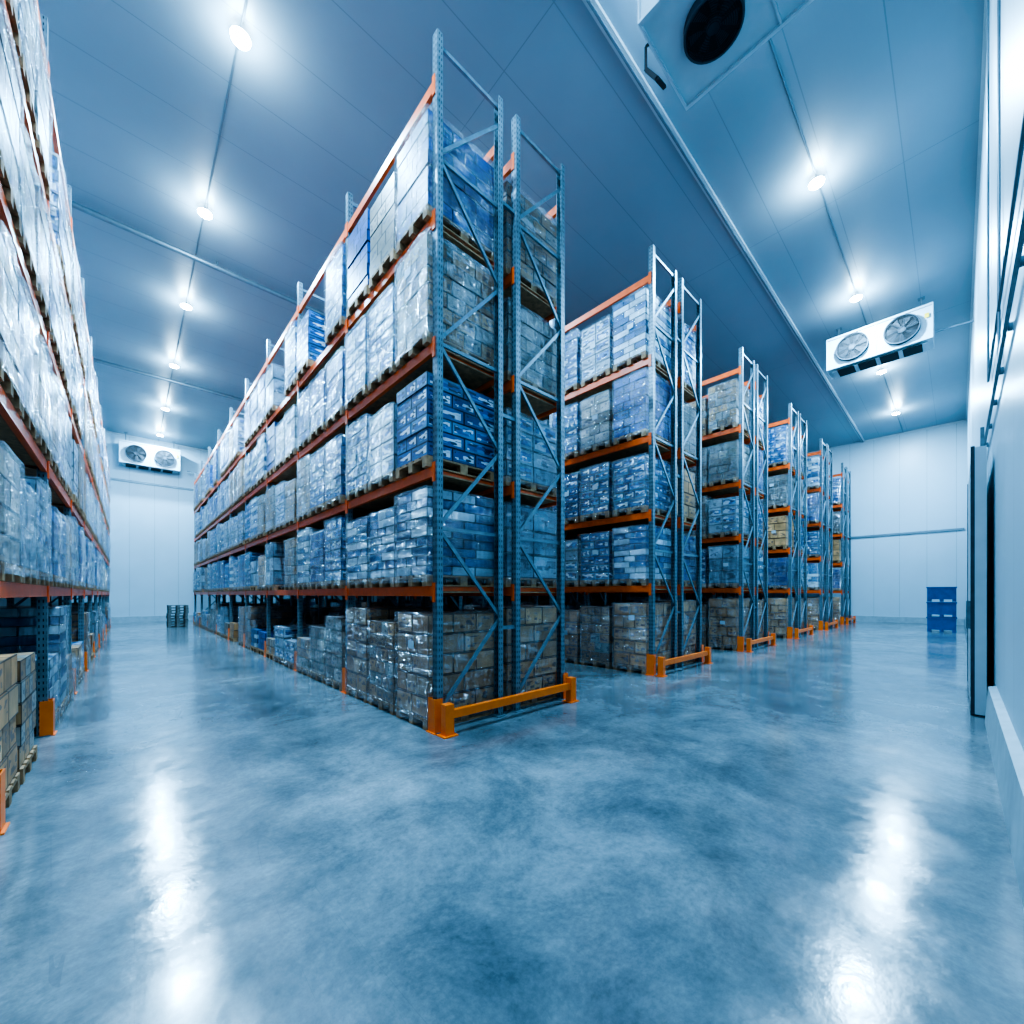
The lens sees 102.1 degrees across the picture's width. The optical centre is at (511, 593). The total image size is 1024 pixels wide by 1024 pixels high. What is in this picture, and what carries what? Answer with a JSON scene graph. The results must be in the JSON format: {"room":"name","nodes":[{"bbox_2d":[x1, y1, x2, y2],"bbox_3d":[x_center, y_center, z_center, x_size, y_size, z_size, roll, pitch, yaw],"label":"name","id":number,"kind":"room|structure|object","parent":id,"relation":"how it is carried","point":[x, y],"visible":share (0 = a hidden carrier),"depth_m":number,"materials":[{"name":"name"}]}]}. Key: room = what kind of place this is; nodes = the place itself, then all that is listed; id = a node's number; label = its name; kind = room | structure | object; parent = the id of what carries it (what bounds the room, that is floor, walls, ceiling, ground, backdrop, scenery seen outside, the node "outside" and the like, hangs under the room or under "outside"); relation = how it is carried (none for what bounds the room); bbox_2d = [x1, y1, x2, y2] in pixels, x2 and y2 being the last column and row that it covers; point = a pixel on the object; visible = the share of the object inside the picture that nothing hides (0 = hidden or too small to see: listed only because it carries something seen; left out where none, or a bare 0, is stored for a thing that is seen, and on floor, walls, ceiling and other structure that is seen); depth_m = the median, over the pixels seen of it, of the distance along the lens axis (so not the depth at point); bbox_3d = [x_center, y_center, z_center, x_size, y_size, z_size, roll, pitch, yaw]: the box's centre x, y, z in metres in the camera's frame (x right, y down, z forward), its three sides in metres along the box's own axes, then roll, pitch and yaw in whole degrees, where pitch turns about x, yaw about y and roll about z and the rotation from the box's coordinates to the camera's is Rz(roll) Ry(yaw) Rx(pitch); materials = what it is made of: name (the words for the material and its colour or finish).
{"room":"warehouse","nodes":[
{"label":"warehouse","id":0,"kind":"room"},
{"bbox_2d":[0,596,73,606],"bbox_3d":[-13.029,-3.900,10.733,0.200,11.200,34.140,0,0,-43],"label":"wall","id":1,"kind":"structure","parent":0,"point":[3,601],"depth_m":11.84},
{"bbox_2d":[77,432,471,616],"bbox_3d":[-11.569,-3.900,35.512,36.050,11.200,0.200,0,0,-43],"label":"wall","id":2,"kind":"structure","parent":0,"point":[151,539],"depth_m":25.56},
{"bbox_2d":[109,615,193,622],"bbox_3d":[-11.467,1.525,35.402,35.650,0.350,0.100,0,0,-43],"label":"baseboard","id":3,"kind":"structure","parent":2,"relation":"attached to","point":[190,617],"depth_m":25.11,"materials":[{"name":"concrete"}]},
{"bbox_2d":[110,477,193,490],"bbox_3d":[-11.510,-6.760,35.382,35.540,0.120,0.069,0,0,-43],"label":"wall rail","id":4,"kind":"object","parent":2,"relation":"attached to","point":[116,479],"depth_m":25.43,"materials":[{"name":"white metal"}]},
{"bbox_2d":[105,431,212,451],"bbox_3d":[-11.474,-9.460,35.409,35.650,0.080,0.080,0,0,-43],"label":"trim","id":5,"kind":"structure","parent":2,"relation":"attached to","point":[105,431],"depth_m":25.56,"materials":[{"name":"white paint"}]},
{"bbox_2d":[38,0,984,452],"bbox_3d":[0.110,-9.600,22.926,36.050,0.200,34.540,0,0,-43],"label":"ceiling","id":6,"kind":"structure","parent":0,"point":[885,94],"depth_m":9.21,"materials":[{"name":"white paint"}]},
{"bbox_2d":[93,358,243,400],"bbox_3d":[-4.460,-9.376,27.784,35.540,0.246,0.140,0,0,-43],"label":"ceiling pipe","id":7,"kind":"object","parent":6,"relation":"attached to","point":[94,359],"depth_m":17.90,"materials":[{"name":"grey metal"}]},
{"bbox_2d":[170,362,178,368],"bbox_3d":[-13.878,-9.415,16.999,0.300,0.160,0.300,0,0,-43],"label":"lamp","id":8,"kind":"object","parent":6,"relation":"attached to","point":[173,365],"visible":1,"depth_m":16.98,"materials":[{"name":"white paint"}]},
{"bbox_2d":[180,302,191,309],"bbox_3d":[-10.613,-9.415,13.480,0.300,0.160,0.300,0,0,-43],"label":"lamp","id":9,"kind":"object","parent":6,"relation":"attached to","point":[186,306],"visible":1,"depth_m":13.45,"materials":[{"name":"white paint"}]},
{"bbox_2d":[71,200,325,316],"bbox_3d":[1.662,-9.376,21.187,35.540,0.246,0.140,0,0,-43],"label":"ceiling pipe","id":10,"kind":"object","parent":6,"relation":"attached to","point":[75,205],"depth_m":11.26,"materials":[{"name":"grey metal"}]},
{"bbox_2d":[158,0,247,440],"bbox_3d":[-11.871,-9.480,14.836,0.036,0.036,29.500,0,0,-43],"label":"conduit","id":11,"kind":"object","parent":6,"relation":"attached to","point":[246,1],"visible":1,"depth_m":9.05,"materials":[{"name":"white metal"}]},
{"bbox_2d":[197,207,212,219],"bbox_3d":[-7.552,-9.415,10.181,0.300,0.160,0.300,0,0,-43],"label":"lamp","id":12,"kind":"object","parent":6,"relation":"attached to","point":[203,212],"visible":1,"depth_m":10.15,"materials":[{"name":"white paint"}]},
{"bbox_2d":[230,26,250,50],"bbox_3d":[-4.572,-9.415,6.971,0.300,0.160,0.300,0,0,-43],"label":"lamp","id":13,"kind":"object","parent":6,"relation":"attached to","point":[239,36],"visible":1,"depth_m":6.95,"materials":[{"name":"white paint"}]},
{"bbox_2d":[582,0,864,441],"bbox_3d":[8.739,-9.450,13.553,35.550,0.099,0.140,0,0,-43],"label":"ceiling beam","id":14,"kind":"structure","parent":6,"relation":"attached to","point":[594,7],"depth_m":9.00,"materials":[{"name":"white metal"}]},
{"bbox_2d":[809,176,824,189],"bbox_3d":[6.940,-9.415,9.428,0.300,0.160,0.300,0,0,-43],"label":"lamp","id":15,"kind":"object","parent":6,"relation":"attached to","point":[818,181],"visible":1,"depth_m":9.41,"materials":[{"name":"white paint"}]},
{"bbox_2d":[768,38,903,432],"bbox_3d":[10.752,-9.480,12.965,33.400,0.036,0.036,0,0,-43],"label":"conduit","id":16,"kind":"object","parent":6,"relation":"attached to","point":[769,40],"visible":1,"depth_m":9.07,"materials":[{"name":"grey metal"}]},
{"bbox_2d":[850,293,861,301],"bbox_3d":[10.898,-9.415,13.101,0.300,0.160,0.300,0,0,-43],"label":"lamp","id":17,"kind":"object","parent":6,"relation":"attached to","point":[856,297],"visible":1,"depth_m":13.07,"materials":[{"name":"white paint"}]},
{"bbox_2d":[877,368,885,373],"bbox_3d":[15.590,-9.415,17.454,0.300,0.160,0.300,0,0,-43],"label":"lamp","id":18,"kind":"object","parent":6,"relation":"attached to","point":[881,371],"visible":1,"depth_m":17.44,"materials":[{"name":"white paint"}]},
{"bbox_2d":[918,296,924,305],"bbox_3d":[13.163,-9.264,13.306,0.160,0.469,0.160,0,0,-43],"label":"bracket","id":19,"kind":"object","parent":6,"relation":"hanging from","point":[921,298],"visible":0.71,"depth_m":13.29,"materials":[{"name":"metal"}]},
{"bbox_2d":[826,302,933,379],"bbox_3d":[12.367,-8.447,13.999,0.965,1.145,2.660,0,0,-43],"label":"evaporator unit","id":20,"kind":"object","parent":19,"relation":"hanging from","point":[910,332],"visible":1,"depth_m":13.72,"materials":[{"name":"white paint"}]},
{"bbox_3d":[-22.724,-9.215,24.341,0.160,0.569,0.160,0,0,-43],"label":"bracket","id":21,"kind":"object","parent":6,"relation":"attached to","visible":0},
{"bbox_2d":[119,439,179,473],"bbox_3d":[-21.892,-8.248,25.062,2.760,1.345,1.015,0,0,-43],"label":"evaporator unit","id":22,"kind":"object","parent":21,"relation":"hanging from","point":[131,454],"visible":1,"depth_m":24.76,"materials":[{"name":"white paint"}]},
{"bbox_3d":[3.623,-9.239,4.181,0.160,0.519,0.160,0,0,-43],"label":"bracket","id":23,"kind":"object","parent":6,"relation":"attached to","visible":0},
{"bbox_2d":[638,0,813,110],"bbox_3d":[3.299,-8.463,5.380,1.595,1.015,2.760,0,0,-43],"label":"evaporator unit","id":24,"kind":"object","parent":23,"relation":"hanging from","point":[696,44],"visible":1,"depth_m":5.94,"materials":[{"name":"white paint"}]},
{"bbox_2d":[644,43,665,89],"bbox_3d":[2.229,-8.173,6.441,0.280,0.684,0.231,0,0,-43],"label":"bracket","id":25,"kind":"object","parent":24,"relation":"attached to","point":[650,73],"visible":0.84,"depth_m":6.39,"materials":[{"name":"black metal"}]},
{"bbox_2d":[0,620,1023,1023],"bbox_3d":[0.110,1.800,22.926,36.050,0.200,34.540,0,0,-43],"label":"floor","id":26,"kind":"structure","parent":0,"point":[809,829],"depth_m":2.74,"materials":[{"name":"concrete"}]},
{"bbox_2d":[0,0,110,835],"bbox_3d":[-11.782,-2.610,10.867,1.210,8.620,28.400,0,0,-43],"label":"rack","id":27,"kind":"object","parent":26,"relation":"on","point":[16,440],"visible":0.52,"depth_m":4.95,"materials":[{"name":"metal"}]},
{"bbox_2d":[0,0,109,807],"bbox_3d":[-11.728,-2.212,10.784,1.268,7.825,27.917,0,0,-43],"label":"load","id":28,"kind":"object","parent":27,"relation":"on","point":[61,556],"visible":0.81,"depth_m":4.51,"materials":[{"name":"white plastic"}]},
{"bbox_2d":[166,605,188,627],"bbox_3d":[-17.360,1.137,21.471,0.839,1.127,1.146,0,0,-43],"label":"pallet stack","id":29,"kind":"object","parent":26,"relation":"on","point":[177,613],"visible":1,"depth_m":21.17,"materials":[{"name":"blue plastic"}]},
{"bbox_2d":[193,28,578,739],"bbox_3d":[-8.568,-2.610,15.077,2.550,8.620,25.600,0,0,-43],"label":"rack","id":30,"kind":"object","parent":26,"relation":"on","point":[510,395],"visible":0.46,"depth_m":6.00,"materials":[{"name":"metal"}]},
{"bbox_2d":[193,108,555,729],"bbox_3d":[-8.644,-2.212,15.144,2.595,7.825,25.120,0,0,-43],"label":"load","id":31,"kind":"object","parent":30,"relation":"on","point":[390,649],"visible":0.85,"depth_m":6.35,"materials":[{"name":"blue plastic"}]},
{"bbox_2d":[295,245,712,676],"bbox_3d":[-4.705,-2.804,18.662,2.550,9.008,25.600,0,0,-43],"label":"rack","id":32,"kind":"object","parent":26,"relation":"on","point":[647,445],"visible":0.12,"depth_m":9.56,"materials":[{"name":"metal"}]},
{"bbox_2d":[303,287,695,674],"bbox_3d":[-4.779,-2.406,18.727,2.596,8.213,25.112,0,0,-43],"label":"load","id":33,"kind":"object","parent":32,"relation":"on","point":[617,634],"visible":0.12,"depth_m":9.45,"materials":[{"name":"blue plastic"}]},
{"bbox_2d":[372,347,775,652],"bbox_3d":[-0.842,-2.804,22.247,2.550,9.008,25.600,0,0,-43],"label":"rack","id":34,"kind":"object","parent":26,"relation":"on","point":[735,489],"visible":0.1,"depth_m":12.99,"materials":[{"name":"metal"}]},
{"bbox_2d":[405,379,762,650],"bbox_3d":[-0.918,-2.393,22.314,2.596,8.185,25.120,0,0,-43],"label":"load","id":35,"kind":"object","parent":34,"relation":"on","point":[720,464],"visible":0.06,"depth_m":12.79,"materials":[{"name":"blue plastic"}]},
{"bbox_2d":[467,403,814,638],"bbox_3d":[3.021,-2.804,25.831,2.550,9.008,25.600,0,0,-43],"label":"rack","id":36,"kind":"object","parent":26,"relation":"on","point":[783,469],"visible":0.06,"depth_m":16.57,"materials":[{"name":"metal"}]},
{"bbox_2d":[467,425,802,637],"bbox_3d":[2.948,-2.406,25.894,2.595,8.213,25.105,0,0,-43],"label":"load","id":37,"kind":"object","parent":36,"relation":"on","point":[778,436],"visible":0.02,"depth_m":16.17,"materials":[{"name":"blue plastic"}]},
{"bbox_2d":[503,438,838,630],"bbox_3d":[6.884,-2.804,29.416,2.550,9.008,25.600,0,0,-43],"label":"rack","id":38,"kind":"object","parent":26,"relation":"on","point":[828,588],"visible":0.07,"depth_m":20.17,"materials":[{"name":"metal"}]},
{"bbox_2d":[505,457,823,629],"bbox_3d":[6.809,-2.393,29.482,2.595,8.185,25.117,0,0,-43],"label":"load","id":39,"kind":"object","parent":38,"relation":"on","point":[813,464],"visible":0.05,"depth_m":19.68,"materials":[{"name":"blue plastic"}]},
{"bbox_2d":[531,463,856,624],"bbox_3d":[10.747,-2.804,33.001,2.550,9.008,25.600,0,0,-43],"label":"rack","id":40,"kind":"object","parent":26,"relation":"on","point":[845,619],"visible":0.08,"depth_m":23.73,"materials":[{"name":"metal"}]},
{"bbox_2d":[566,478,840,624],"bbox_3d":[10.671,-2.406,33.067,2.596,8.213,25.115,0,0,-43],"label":"load","id":41,"kind":"object","parent":40,"relation":"on","point":[836,481],"visible":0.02,"depth_m":23.21,"materials":[{"name":"blue plastic"}]},
{"bbox_2d":[926,587,956,632],"bbox_3d":[19.525,0.690,18.800,1.060,2.020,0.960,0,0,-43],"label":"plastic bins","id":42,"kind":"object","parent":26,"relation":"on","point":[941,608],"visible":1,"depth_m":18.44,"materials":[{"name":"blue plastic"}]},
{"bbox_2d":[532,420,966,623],"bbox_3d":[13.249,-3.900,35.118,0.200,11.200,34.140,0,0,-43],"label":"wall","id":43,"kind":"structure","parent":0,"point":[914,481],"depth_m":24.26,"materials":[{"name":"white metal"}]},
{"bbox_2d":[803,420,964,453],"bbox_3d":[13.154,-9.460,35.016,0.080,0.080,34.000,0,0,-43],"label":"trim","id":44,"kind":"structure","parent":43,"relation":"attached to","point":[961,420],"depth_m":24.59,"materials":[{"name":"white paint"}]},
{"bbox_2d":[851,528,963,538],"bbox_3d":[13.150,-3.560,35.026,0.069,0.120,33.940,0,0,-43],"label":"wall rail","id":45,"kind":"object","parent":43,"relation":"attached to","point":[953,529],"visible":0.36,"depth_m":24.16,"materials":[{"name":"white metal"}]},
{"bbox_2d":[852,615,963,624],"bbox_3d":[13.132,1.525,35.010,0.120,0.350,33.940,0,0,-43],"label":"baseboard","id":46,"kind":"structure","parent":43,"relation":"attached to","point":[920,620],"depth_m":24.52,"materials":[{"name":"concrete"}]},
{"bbox_2d":[967,0,1023,750],"bbox_3d":[11.789,-3.900,10.340,36.050,11.200,0.200,0,0,-43],"label":"wall","id":47,"kind":"structure","parent":0,"point":[1005,449],"depth_m":4.54,"materials":[{"name":"white metal"}]},
{"bbox_2d":[935,320,973,332],"bbox_3d":[13.510,-8.175,12.639,0.060,0.110,0.814,0,0,-43],"label":"drain pipe","id":48,"kind":"object","parent":47,"relation":"attached to","point":[971,321],"visible":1,"depth_m":12.62,"materials":[{"name":"metal"}]},
{"bbox_2d":[966,0,986,420],"bbox_3d":[11.704,-9.470,10.431,35.650,0.060,0.050,0,0,-43],"label":"trim","id":49,"kind":"structure","parent":47,"relation":"attached to","point":[984,47],"depth_m":9.07,"materials":[{"name":"white paint"}]},
{"bbox_2d":[997,0,1000,356],"bbox_3d":[5.492,-6.015,4.667,0.028,6.830,0.028,0,0,-43],"label":"conduit","id":50,"kind":"object","parent":47,"relation":"attached to","point":[998,1],"visible":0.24,"depth_m":4.66,"materials":[{"name":"white metal"}]},
{"bbox_2d":[984,201,1023,446],"bbox_3d":[5.891,-2.445,5.045,8.500,0.070,0.059,0,0,-43],"label":"door track","id":51,"kind":"object","parent":47,"relation":"attached to","point":[1018,261],"visible":0.79,"depth_m":3.61,"materials":[{"name":"metal"}]},
{"bbox_2d":[966,427,986,715],"bbox_3d":[7.563,-0.360,6.772,2.960,4.100,0.200,0,0,-43],"label":"sliding door","id":52,"kind":"structure","parent":51,"relation":"hanging from","point":[976,603],"depth_m":5.77,"materials":[{"name":"metal"}]},
{"bbox_2d":[985,686,1023,909],"bbox_3d":[2.451,1.450,1.879,10.450,0.500,0.100,0,0,-43],"label":"curb","id":53,"kind":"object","parent":47,"relation":"attached to","point":[1007,753],"depth_m":3.17,"materials":[{"name":"concrete"}]},
{"bbox_2d":[987,0,1023,382],"bbox_3d":[4.431,-6.308,3.689,7.514,6.244,0.028,0,0,-43],"label":"conduit","id":54,"kind":"object","parent":47,"relation":"attached to","point":[1021,142],"visible":1,"depth_m":6.22,"materials":[{"name":"white metal"}]}
]}

